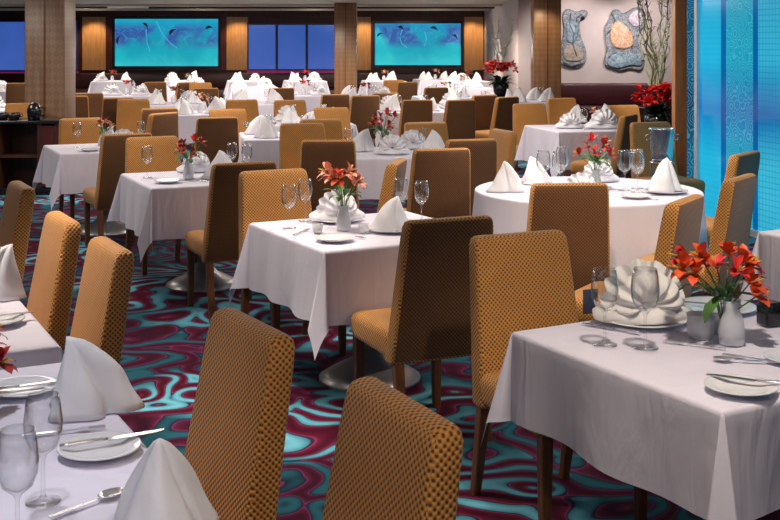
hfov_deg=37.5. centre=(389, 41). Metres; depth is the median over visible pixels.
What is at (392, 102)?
napkin
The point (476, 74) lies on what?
napkin
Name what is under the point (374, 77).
napkin
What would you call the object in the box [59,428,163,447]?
table knife
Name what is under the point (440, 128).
dining chair
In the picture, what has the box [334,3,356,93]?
pillar
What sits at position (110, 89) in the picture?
napkin
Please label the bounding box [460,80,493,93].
tablecloth
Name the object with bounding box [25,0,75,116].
pillar
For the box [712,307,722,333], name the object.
votive candle
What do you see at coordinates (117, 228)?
dining table
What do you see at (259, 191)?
dining chair
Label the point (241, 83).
napkin
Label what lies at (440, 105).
tablecloth
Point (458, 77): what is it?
napkin
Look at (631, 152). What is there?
wine glass
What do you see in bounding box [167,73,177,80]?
napkin
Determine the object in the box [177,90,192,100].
napkin
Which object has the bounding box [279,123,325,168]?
dining chair
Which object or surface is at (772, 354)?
plate
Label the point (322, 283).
tablecloth
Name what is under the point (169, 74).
napkin
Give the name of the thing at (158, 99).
napkin
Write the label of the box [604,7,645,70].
wall sculpture
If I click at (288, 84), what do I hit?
napkin
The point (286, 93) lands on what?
dining chair
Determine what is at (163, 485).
napkin
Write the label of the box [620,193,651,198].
plate
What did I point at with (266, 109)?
tablecloth
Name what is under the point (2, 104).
napkin
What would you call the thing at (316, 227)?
votive candle
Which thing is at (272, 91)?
napkin
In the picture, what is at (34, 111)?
coffee pot
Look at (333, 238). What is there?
plate
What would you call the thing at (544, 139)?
tablecloth
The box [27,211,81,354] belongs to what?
dining chair
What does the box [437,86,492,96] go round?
tablecloth
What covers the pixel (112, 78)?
bunch
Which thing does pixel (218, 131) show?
dining chair
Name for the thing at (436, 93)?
dining chair
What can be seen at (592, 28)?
wall
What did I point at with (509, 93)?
napkin
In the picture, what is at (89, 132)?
dining chair
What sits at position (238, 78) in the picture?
napkin
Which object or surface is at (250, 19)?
wall
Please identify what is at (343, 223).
bud vase
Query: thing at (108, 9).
trim
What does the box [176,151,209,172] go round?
napkin
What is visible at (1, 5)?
trim
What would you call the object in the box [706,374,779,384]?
table knife
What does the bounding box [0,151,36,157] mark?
shelf
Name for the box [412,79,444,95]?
tablecloth
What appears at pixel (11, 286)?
napkin
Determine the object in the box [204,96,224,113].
napkin
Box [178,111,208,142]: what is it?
tablecloth
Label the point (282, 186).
wine glass
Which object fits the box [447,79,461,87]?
napkin
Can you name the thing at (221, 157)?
napkin
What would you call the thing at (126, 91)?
bunch
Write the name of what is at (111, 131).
napkin
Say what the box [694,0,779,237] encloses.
glass wall
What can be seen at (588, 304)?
menu card
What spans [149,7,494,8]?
trim
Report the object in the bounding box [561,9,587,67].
wall sculpture
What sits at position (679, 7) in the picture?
column
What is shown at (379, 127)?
bunch
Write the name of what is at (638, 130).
dining chair
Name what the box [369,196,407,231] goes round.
napkin
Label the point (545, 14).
pillar
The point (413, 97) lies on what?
tablecloth
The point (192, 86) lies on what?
dining chair
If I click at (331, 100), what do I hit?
dining chair
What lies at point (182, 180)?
table knife
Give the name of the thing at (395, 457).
dining chair
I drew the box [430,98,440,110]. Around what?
napkin
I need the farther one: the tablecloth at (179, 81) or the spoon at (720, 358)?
the tablecloth at (179, 81)
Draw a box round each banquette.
[0,73,480,99]
[561,83,671,127]
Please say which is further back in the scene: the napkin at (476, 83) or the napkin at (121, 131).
the napkin at (476, 83)
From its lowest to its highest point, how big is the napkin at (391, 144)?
0.170 m
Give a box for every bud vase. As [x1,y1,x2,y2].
[183,160,193,178]
[336,205,350,230]
[591,169,600,181]
[718,298,744,346]
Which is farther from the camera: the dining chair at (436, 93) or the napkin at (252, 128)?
the dining chair at (436, 93)
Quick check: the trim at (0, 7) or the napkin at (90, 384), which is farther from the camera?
the trim at (0, 7)
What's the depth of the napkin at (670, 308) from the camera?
3.83 m
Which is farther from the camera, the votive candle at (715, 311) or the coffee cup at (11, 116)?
the coffee cup at (11, 116)
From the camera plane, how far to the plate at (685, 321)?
3.79 m
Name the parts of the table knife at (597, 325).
blade, handle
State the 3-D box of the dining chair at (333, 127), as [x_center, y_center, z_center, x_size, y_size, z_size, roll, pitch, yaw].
[-0.601,1.232,10.843,0.475,0.977,0.591,0,0,-15]
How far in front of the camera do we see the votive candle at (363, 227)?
5.70 m
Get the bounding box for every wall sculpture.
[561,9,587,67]
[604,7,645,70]
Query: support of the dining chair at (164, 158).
on the floor
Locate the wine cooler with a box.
[645,127,678,176]
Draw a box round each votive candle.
[312,223,322,232]
[358,223,368,232]
[686,310,714,339]
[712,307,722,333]
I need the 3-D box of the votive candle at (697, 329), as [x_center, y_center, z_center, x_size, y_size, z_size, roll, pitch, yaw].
[1.000,0.911,3.700,0.090,0.075,0.089,0,0,0]
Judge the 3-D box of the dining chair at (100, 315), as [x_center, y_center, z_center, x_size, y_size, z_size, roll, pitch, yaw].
[-1.260,1.232,4.125,0.591,0.977,0.475,0,0,-28]
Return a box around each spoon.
[48,487,123,518]
[712,356,774,362]
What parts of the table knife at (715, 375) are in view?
blade, handle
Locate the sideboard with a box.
[0,117,77,194]
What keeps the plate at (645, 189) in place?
on the tablecloth at (634, 224)
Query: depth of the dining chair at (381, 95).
16.79 m
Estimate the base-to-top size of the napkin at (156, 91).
0.218 m
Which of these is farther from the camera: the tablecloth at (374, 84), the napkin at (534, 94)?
the tablecloth at (374, 84)
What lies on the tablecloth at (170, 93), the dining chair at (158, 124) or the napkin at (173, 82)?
the napkin at (173, 82)
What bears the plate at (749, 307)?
on the tablecloth at (647, 420)
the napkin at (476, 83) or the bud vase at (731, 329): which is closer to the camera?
the bud vase at (731, 329)
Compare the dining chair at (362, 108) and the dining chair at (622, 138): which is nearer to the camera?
the dining chair at (622, 138)
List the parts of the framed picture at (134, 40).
sea panel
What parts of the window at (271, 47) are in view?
sill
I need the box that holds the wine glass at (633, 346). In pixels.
[630,267,659,350]
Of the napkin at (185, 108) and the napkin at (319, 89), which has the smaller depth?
the napkin at (185, 108)
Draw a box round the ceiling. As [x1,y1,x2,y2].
[0,0,513,7]
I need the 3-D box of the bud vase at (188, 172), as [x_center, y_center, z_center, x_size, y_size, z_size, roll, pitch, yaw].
[-1.400,0.886,7.990,0.076,0.125,0.075,0,0,0]
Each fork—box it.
[22,424,105,436]
[663,339,725,348]
[721,353,778,362]
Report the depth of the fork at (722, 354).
3.46 m
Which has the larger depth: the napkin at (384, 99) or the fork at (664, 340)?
the napkin at (384, 99)
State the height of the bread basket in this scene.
0.084 m
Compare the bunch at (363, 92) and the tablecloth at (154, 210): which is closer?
the tablecloth at (154, 210)
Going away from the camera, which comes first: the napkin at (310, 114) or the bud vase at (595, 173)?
the bud vase at (595, 173)
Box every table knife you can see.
[0,311,33,315]
[0,379,56,389]
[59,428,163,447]
[182,180,208,181]
[581,322,640,333]
[684,301,741,305]
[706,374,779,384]
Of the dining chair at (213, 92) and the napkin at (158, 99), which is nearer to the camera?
the napkin at (158, 99)
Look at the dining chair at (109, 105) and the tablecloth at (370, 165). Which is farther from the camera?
the dining chair at (109, 105)
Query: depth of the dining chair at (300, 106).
14.71 m
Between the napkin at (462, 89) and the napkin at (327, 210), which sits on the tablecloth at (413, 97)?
the napkin at (462, 89)
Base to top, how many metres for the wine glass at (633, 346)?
0.249 m
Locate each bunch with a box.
[0,323,17,374]
[95,117,115,133]
[109,70,117,80]
[122,79,132,94]
[168,86,181,102]
[173,133,206,163]
[194,92,209,112]
[299,79,309,93]
[302,69,309,80]
[316,161,367,205]
[358,82,370,94]
[367,107,400,136]
[381,70,388,80]
[432,68,439,78]
[440,81,451,87]
[460,74,469,85]
[572,132,616,169]
[587,106,600,112]
[666,240,773,322]
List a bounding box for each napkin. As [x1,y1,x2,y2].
[0,82,5,90]
[0,96,5,106]
[0,244,26,300]
[48,336,144,422]
[94,73,107,80]
[98,126,113,144]
[102,83,122,94]
[113,129,132,133]
[113,438,220,519]
[121,72,130,79]
[131,85,150,94]
[149,88,163,102]
[150,92,166,103]
[165,72,179,79]
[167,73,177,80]
[169,77,177,85]
[174,97,182,110]
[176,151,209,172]
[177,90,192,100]
[178,99,194,113]
[187,70,197,79]
[188,91,201,103]
[200,150,231,178]
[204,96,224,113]
[230,72,238,80]
[231,76,241,85]
[234,89,247,99]
[236,78,247,86]
[244,115,261,134]
[249,73,259,79]
[253,116,278,137]
[257,78,273,86]
[266,88,275,101]
[271,92,282,102]
[274,105,295,120]
[280,106,300,123]
[283,83,297,92]
[287,84,297,94]
[290,73,301,80]
[298,111,314,122]
[306,72,321,79]
[309,189,364,220]
[310,85,327,94]
[341,85,350,93]
[347,87,357,98]
[353,129,374,151]
[369,73,380,80]
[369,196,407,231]
[373,134,411,154]
[375,86,390,92]
[379,94,400,110]
[380,95,389,108]
[386,71,396,79]
[401,129,424,148]
[419,71,425,78]
[420,130,444,148]
[424,72,432,79]
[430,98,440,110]
[439,71,448,78]
[439,92,450,103]
[441,78,451,86]
[442,91,459,105]
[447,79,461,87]
[448,84,457,92]
[449,71,456,79]
[456,73,466,80]
[456,86,470,96]
[465,77,471,86]
[470,77,482,87]
[472,72,481,80]
[486,161,524,192]
[505,89,513,96]
[512,88,526,101]
[521,156,551,184]
[526,87,539,99]
[537,87,553,101]
[555,113,583,127]
[566,172,595,182]
[569,104,587,122]
[582,159,619,181]
[584,108,617,128]
[592,259,691,324]
[602,104,611,110]
[647,158,681,192]
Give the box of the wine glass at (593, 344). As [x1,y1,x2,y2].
[591,266,618,346]
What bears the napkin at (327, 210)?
on the plate at (360, 218)
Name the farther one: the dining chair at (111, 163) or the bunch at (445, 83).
the bunch at (445, 83)
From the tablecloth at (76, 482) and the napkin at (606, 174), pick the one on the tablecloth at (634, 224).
the napkin at (606, 174)
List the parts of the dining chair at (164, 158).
leg, leg, backrest, leg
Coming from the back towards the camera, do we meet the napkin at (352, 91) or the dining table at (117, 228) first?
the napkin at (352, 91)
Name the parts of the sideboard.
panel, panel, door, panel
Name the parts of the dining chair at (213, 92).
backrest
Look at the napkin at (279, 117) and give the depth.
13.85 m
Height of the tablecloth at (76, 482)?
0.362 m
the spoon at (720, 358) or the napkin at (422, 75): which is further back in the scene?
the napkin at (422, 75)
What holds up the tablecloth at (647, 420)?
on the dining table
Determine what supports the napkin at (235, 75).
on the tablecloth at (229, 83)
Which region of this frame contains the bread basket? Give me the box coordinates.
[243,122,276,128]
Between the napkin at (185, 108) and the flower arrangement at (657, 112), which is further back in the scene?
the napkin at (185, 108)
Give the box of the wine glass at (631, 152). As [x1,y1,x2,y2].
[630,152,644,192]
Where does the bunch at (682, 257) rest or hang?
in the bud vase at (731, 329)
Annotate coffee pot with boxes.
[27,102,45,119]
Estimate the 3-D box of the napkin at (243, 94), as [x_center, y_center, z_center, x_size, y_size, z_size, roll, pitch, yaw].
[-2.292,0.838,17.676,0.289,0.223,0.240,0,0,-6]
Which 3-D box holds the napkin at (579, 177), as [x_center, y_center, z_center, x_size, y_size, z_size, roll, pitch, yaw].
[1.180,0.877,7.119,0.277,0.144,0.165,0,0,0]
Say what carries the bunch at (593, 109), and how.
on the tablecloth at (544, 139)
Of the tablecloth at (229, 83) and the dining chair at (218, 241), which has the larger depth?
the tablecloth at (229, 83)
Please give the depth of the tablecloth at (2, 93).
22.18 m
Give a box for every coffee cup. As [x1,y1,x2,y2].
[0,113,6,119]
[8,113,18,119]
[12,112,22,118]
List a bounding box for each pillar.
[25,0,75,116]
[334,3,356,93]
[531,0,560,97]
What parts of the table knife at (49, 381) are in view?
handle, blade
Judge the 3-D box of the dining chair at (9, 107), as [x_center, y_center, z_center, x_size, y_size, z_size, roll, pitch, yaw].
[-4.382,1.232,13.770,0.475,0.977,0.591,0,0,-20]
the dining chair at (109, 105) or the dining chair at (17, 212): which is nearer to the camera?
the dining chair at (17, 212)
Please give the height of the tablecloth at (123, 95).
0.492 m
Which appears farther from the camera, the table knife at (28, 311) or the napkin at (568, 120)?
the napkin at (568, 120)
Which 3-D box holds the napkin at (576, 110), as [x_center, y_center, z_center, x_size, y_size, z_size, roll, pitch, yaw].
[2.210,0.844,13.624,0.274,0.210,0.226,0,0,18]
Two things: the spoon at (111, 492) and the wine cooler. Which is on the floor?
the wine cooler
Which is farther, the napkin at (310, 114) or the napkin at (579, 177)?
the napkin at (310, 114)
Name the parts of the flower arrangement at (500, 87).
planter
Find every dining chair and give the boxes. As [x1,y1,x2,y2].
[0,180,34,299]
[5,83,24,103]
[5,103,40,116]
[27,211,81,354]
[58,117,102,218]
[70,236,133,364]
[76,93,103,117]
[76,96,88,117]
[83,133,152,251]
[101,97,133,131]
[116,99,149,132]
[125,136,197,275]
[139,108,178,139]
[144,82,166,101]
[145,112,177,135]
[175,82,194,101]
[184,307,294,519]
[185,161,276,322]
[188,88,218,145]
[189,82,211,90]
[194,117,238,163]
[209,109,247,132]
[225,99,258,125]
[238,168,346,355]
[268,88,293,99]
[273,100,306,119]
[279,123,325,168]
[299,119,343,139]
[300,140,358,211]
[313,107,351,139]
[320,94,349,108]
[322,377,462,519]
[349,95,379,146]
[351,215,492,441]
[372,93,398,140]
[377,158,406,212]
[383,80,403,92]
[396,82,417,107]
[398,100,432,136]
[403,148,470,217]
[404,122,448,207]
[423,87,447,103]
[443,99,475,139]
[445,138,496,215]
[469,229,646,519]
[471,94,496,130]
[475,96,518,167]
[488,128,516,172]
[512,103,563,176]
[526,182,609,290]
[547,98,576,175]
[570,114,637,178]
[575,194,703,321]
[608,105,640,177]
[630,122,704,197]
[638,173,756,298]
[706,150,759,297]
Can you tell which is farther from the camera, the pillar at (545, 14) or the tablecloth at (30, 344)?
the pillar at (545, 14)
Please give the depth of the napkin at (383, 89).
19.38 m
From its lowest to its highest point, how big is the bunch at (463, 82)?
0.274 m
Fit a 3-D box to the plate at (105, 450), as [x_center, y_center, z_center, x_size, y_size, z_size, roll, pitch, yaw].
[-0.672,0.940,2.660,0.190,0.018,0.190,0,0,0]
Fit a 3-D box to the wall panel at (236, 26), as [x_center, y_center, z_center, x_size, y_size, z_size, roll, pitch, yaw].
[-4.244,-0.028,31.960,0.584,1.614,0.080,0,0,0]
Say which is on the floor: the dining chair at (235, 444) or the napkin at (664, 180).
the dining chair at (235, 444)
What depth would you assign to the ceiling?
24.99 m
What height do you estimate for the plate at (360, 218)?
0.018 m
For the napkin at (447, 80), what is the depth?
24.43 m
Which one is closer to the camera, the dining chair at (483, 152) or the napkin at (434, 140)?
the dining chair at (483, 152)
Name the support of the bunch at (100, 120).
in the bud vase
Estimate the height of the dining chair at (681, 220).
0.977 m
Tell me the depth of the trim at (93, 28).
31.92 m
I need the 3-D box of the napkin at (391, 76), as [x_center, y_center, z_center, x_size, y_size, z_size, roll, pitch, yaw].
[0.020,0.833,28.573,0.301,0.232,0.250,0,0,-35]
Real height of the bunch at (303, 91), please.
0.274 m
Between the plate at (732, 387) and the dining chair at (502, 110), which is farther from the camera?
the dining chair at (502, 110)
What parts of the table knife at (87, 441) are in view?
handle, blade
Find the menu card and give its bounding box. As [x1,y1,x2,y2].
[583,289,597,313]
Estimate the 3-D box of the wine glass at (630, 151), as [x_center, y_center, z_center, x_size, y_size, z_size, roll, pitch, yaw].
[1.500,0.821,7.350,0.092,0.255,0.091,0,0,28]
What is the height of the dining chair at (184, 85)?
0.977 m
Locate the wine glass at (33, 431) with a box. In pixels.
[0,423,39,507]
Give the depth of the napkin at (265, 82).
24.20 m
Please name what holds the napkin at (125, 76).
on the tablecloth at (95, 86)
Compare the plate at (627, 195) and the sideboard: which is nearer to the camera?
the plate at (627, 195)
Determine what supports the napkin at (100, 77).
on the tablecloth at (95, 86)
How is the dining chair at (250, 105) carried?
on the floor
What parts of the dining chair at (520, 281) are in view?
leg, seat, backrest, leg, leg, leg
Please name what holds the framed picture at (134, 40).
attached to the wall at (250, 19)
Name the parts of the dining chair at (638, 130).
backrest, seat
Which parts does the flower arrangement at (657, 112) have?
planter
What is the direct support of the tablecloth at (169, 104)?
on the dining table
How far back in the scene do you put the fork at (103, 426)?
2.80 m
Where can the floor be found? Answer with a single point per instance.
(164, 342)
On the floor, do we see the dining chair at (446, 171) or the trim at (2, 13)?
the dining chair at (446, 171)
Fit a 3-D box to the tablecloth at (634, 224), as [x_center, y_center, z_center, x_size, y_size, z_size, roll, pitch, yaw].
[1.284,1.156,7.444,1.535,0.404,1.523,0,0,0]
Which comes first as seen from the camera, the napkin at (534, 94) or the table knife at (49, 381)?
the table knife at (49, 381)
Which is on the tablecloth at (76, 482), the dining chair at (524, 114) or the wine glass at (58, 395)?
the wine glass at (58, 395)
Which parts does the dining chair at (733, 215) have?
seat, backrest, leg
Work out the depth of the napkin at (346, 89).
19.78 m
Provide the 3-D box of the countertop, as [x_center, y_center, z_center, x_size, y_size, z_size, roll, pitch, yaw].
[-4.350,0.900,13.150,1.440,0.040,0.560,0,0,0]
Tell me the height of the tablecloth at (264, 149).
0.492 m
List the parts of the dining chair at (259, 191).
leg, leg, backrest, leg, leg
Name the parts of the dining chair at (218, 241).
leg, seat, leg, backrest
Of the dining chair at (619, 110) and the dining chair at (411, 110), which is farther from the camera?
the dining chair at (411, 110)
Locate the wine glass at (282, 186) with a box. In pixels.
[281,186,296,228]
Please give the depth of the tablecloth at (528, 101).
18.17 m
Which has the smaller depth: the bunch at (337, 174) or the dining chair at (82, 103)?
the bunch at (337, 174)
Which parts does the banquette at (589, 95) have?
backrest, seat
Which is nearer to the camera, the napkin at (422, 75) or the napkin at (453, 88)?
the napkin at (453, 88)
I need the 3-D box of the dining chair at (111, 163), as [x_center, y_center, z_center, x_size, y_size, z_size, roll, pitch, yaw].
[-2.259,1.232,9.571,0.475,0.977,0.591,0,0,-28]
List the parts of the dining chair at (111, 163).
leg, seat, leg, backrest, leg, leg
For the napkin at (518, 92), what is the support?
on the tablecloth at (528, 101)
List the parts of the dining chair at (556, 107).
backrest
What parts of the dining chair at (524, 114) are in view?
backrest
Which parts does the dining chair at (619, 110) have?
backrest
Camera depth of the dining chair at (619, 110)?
13.53 m
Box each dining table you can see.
[81,210,125,236]
[166,256,233,292]
[319,344,420,391]
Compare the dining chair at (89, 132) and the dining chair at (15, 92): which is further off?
the dining chair at (15, 92)
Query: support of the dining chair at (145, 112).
on the floor
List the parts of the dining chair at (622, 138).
seat, backrest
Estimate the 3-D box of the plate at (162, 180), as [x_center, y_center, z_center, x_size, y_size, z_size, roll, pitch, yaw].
[-1.500,0.940,7.780,0.190,0.018,0.190,0,0,0]
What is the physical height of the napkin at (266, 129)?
0.214 m
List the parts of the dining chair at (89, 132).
leg, leg, backrest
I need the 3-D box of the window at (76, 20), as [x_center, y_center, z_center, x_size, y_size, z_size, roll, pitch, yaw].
[-8.835,0.200,31.933,0.340,1.603,0.125,0,0,0]
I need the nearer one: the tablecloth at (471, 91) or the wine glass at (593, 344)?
the wine glass at (593, 344)
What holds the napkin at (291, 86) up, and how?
on the tablecloth at (312, 101)
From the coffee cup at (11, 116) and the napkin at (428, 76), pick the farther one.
the napkin at (428, 76)
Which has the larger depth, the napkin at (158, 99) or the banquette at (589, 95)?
the banquette at (589, 95)
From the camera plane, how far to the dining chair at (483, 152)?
8.83 m
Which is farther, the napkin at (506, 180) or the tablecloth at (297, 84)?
the tablecloth at (297, 84)
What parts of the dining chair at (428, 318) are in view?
leg, seat, leg, leg, backrest, leg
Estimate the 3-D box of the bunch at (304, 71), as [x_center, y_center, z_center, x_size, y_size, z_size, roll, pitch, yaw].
[-2.080,0.812,28.361,0.192,0.274,0.236,0,0,-43]
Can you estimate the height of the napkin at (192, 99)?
0.197 m
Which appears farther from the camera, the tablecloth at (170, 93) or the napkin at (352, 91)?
the tablecloth at (170, 93)
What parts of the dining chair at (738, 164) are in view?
seat, backrest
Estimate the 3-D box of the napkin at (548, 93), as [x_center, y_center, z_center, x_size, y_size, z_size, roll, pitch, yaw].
[2.503,0.839,18.440,0.285,0.219,0.236,0,0,-17]
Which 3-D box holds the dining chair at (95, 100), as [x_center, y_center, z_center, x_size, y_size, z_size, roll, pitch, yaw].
[-4.487,1.232,17.078,0.475,0.977,0.591,0,0,-18]
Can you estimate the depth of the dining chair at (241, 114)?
12.73 m
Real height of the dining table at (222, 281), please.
0.758 m
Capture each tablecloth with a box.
[0,91,5,102]
[0,299,62,369]
[0,363,147,519]
[32,143,99,209]
[88,80,135,93]
[103,93,151,98]
[106,171,209,261]
[150,101,206,110]
[164,80,203,84]
[166,85,175,101]
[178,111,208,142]
[223,80,258,100]
[226,86,277,100]
[228,211,429,359]
[238,132,279,168]
[257,101,273,119]
[270,120,357,139]
[282,80,329,93]
[294,93,320,112]
[356,147,414,199]
[358,80,406,94]
[375,108,443,146]
[411,96,470,99]
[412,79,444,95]
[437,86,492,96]
[437,104,444,109]
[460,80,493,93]
[472,176,707,275]
[480,310,779,519]
[513,124,616,176]
[519,100,546,111]
[739,229,779,301]
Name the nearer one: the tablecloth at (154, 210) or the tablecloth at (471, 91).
the tablecloth at (154, 210)
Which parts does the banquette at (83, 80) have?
seat, backrest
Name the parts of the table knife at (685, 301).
blade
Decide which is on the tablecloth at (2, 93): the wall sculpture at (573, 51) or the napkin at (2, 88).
the napkin at (2, 88)
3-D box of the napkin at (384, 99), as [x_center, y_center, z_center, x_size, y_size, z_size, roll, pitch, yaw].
[-0.019,0.851,16.240,0.376,0.196,0.224,0,0,-35]
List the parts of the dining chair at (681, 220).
seat, backrest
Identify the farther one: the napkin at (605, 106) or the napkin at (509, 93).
the napkin at (509, 93)
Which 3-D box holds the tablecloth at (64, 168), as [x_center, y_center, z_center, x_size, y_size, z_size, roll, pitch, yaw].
[-2.580,1.187,10.420,1.137,0.466,1.137,0,0,-25]
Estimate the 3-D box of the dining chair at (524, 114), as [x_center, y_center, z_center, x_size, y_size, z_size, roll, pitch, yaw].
[1.748,1.232,13.647,0.475,0.977,0.591,0,0,-15]
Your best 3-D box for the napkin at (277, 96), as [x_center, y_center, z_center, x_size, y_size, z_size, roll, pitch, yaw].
[-1.747,0.860,17.851,0.199,0.178,0.236,0,0,3]
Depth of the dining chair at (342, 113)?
13.02 m
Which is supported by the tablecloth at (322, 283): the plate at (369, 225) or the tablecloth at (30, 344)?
the plate at (369, 225)
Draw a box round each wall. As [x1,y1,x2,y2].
[0,17,483,80]
[484,0,671,96]
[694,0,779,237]
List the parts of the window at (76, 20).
frame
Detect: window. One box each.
[0,20,24,72]
[76,20,78,72]
[247,23,333,72]
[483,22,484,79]
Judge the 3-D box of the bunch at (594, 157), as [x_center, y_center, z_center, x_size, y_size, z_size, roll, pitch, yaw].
[1.347,0.742,7.458,0.282,0.312,0.260,0,0,43]
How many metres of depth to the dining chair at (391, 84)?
22.44 m
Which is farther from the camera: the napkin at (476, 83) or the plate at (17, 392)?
the napkin at (476, 83)
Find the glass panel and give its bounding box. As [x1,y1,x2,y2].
[687,0,693,177]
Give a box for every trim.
[0,4,501,6]
[0,7,107,8]
[0,8,488,10]
[0,11,483,16]
[82,17,105,69]
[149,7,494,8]
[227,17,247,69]
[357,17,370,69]
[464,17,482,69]
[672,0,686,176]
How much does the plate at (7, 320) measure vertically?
0.018 m
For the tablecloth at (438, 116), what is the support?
on the dining table
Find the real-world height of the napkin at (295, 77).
0.202 m
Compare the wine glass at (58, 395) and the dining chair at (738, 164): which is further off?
the dining chair at (738, 164)
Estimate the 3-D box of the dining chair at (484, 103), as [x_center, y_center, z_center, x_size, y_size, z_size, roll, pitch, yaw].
[1.203,1.232,16.420,0.475,0.977,0.591,0,0,-30]
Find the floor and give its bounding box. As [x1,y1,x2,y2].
[0,142,779,519]
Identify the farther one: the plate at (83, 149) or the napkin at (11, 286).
the plate at (83, 149)
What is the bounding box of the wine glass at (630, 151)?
[617,151,631,190]
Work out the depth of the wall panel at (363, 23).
31.92 m
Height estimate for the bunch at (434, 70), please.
0.274 m
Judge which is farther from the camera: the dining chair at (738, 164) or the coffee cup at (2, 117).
the coffee cup at (2, 117)
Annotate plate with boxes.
[0,312,24,326]
[0,375,55,398]
[57,431,140,461]
[79,148,99,150]
[154,178,182,182]
[315,234,353,242]
[317,218,362,222]
[369,225,400,232]
[611,320,686,328]
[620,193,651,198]
[644,188,687,193]
[684,296,755,313]
[704,374,777,396]
[763,348,779,362]
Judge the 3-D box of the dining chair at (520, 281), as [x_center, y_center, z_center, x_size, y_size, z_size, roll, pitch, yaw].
[0.605,1.232,4.241,0.475,0.977,0.591,0,0,-24]
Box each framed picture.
[106,12,226,69]
[371,17,463,69]
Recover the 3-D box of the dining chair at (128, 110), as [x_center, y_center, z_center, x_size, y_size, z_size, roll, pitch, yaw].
[-3.259,1.232,14.755,0.475,0.977,0.591,0,0,-20]
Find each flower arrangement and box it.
[483,19,518,96]
[630,0,671,121]
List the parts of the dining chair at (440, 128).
backrest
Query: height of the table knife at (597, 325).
0.008 m
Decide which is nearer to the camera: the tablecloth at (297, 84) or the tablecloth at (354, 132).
the tablecloth at (354, 132)
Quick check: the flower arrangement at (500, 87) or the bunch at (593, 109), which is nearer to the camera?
the bunch at (593, 109)
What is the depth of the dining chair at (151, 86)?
21.44 m
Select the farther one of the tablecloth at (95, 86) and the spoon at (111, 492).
the tablecloth at (95, 86)
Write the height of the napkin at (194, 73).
0.236 m
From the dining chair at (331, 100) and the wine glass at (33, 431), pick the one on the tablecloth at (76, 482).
the wine glass at (33, 431)
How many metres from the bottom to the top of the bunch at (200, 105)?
0.274 m
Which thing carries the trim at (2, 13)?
attached to the wall at (250, 19)
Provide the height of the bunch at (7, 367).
0.283 m
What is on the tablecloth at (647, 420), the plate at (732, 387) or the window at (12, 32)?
the plate at (732, 387)
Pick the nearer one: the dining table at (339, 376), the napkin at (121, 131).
the dining table at (339, 376)
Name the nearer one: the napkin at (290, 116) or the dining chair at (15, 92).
the napkin at (290, 116)
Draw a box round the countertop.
[0,117,77,123]
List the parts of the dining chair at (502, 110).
seat, backrest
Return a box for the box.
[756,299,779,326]
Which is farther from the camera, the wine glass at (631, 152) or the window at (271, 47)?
the window at (271, 47)
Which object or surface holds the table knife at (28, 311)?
on the plate at (7, 320)
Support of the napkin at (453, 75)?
on the tablecloth at (484, 83)
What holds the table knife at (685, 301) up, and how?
on the plate at (749, 307)
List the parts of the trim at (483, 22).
frame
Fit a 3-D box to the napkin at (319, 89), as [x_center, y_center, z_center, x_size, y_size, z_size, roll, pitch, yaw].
[-1.269,0.857,20.676,0.355,0.185,0.212,0,0,-35]
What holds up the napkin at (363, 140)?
on the tablecloth at (370, 165)
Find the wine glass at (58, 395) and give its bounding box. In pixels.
[23,390,62,507]
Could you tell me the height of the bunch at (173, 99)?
0.274 m
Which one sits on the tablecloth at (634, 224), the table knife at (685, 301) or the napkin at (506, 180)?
the napkin at (506, 180)
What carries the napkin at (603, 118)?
on the tablecloth at (544, 139)
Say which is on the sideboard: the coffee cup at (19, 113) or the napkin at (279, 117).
the coffee cup at (19, 113)
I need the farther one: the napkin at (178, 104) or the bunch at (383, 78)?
the bunch at (383, 78)
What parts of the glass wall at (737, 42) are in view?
glass panel, swirl panel, rail, mosaic panel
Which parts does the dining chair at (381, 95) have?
backrest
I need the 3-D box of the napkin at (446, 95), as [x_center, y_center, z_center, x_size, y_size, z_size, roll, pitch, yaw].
[0.911,0.857,17.555,0.353,0.184,0.210,0,0,-27]
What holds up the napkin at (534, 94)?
on the tablecloth at (528, 101)
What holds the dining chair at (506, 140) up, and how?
on the floor
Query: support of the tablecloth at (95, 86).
on the dining table
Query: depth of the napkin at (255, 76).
28.56 m
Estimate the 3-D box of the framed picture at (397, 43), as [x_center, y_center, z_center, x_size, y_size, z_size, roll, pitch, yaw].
[0.765,0.042,31.915,2.588,1.475,0.160,0,0,0]
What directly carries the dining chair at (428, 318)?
on the floor
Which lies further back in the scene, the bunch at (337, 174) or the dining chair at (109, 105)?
the dining chair at (109, 105)
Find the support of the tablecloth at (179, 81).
on the dining table
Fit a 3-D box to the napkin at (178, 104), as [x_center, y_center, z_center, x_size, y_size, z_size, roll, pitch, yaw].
[-2.870,0.850,15.748,0.263,0.198,0.214,0,0,-6]
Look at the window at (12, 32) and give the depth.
31.96 m
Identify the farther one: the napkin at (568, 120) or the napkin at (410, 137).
the napkin at (568, 120)
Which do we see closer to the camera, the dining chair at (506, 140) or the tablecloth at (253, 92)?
the dining chair at (506, 140)
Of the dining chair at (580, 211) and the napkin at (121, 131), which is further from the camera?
the napkin at (121, 131)
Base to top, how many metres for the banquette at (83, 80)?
0.860 m
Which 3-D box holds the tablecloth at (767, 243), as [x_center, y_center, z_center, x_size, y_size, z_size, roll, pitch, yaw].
[2.500,1.187,5.620,1.137,0.466,1.137,0,0,-29]
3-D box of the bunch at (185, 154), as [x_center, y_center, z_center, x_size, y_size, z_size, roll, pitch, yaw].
[-1.383,0.778,7.989,0.236,0.283,0.256,0,0,-17]
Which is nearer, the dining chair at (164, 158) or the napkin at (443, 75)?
the dining chair at (164, 158)
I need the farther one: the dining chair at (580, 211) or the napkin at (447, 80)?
the napkin at (447, 80)
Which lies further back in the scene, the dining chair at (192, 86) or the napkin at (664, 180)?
the dining chair at (192, 86)
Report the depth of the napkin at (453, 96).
17.03 m

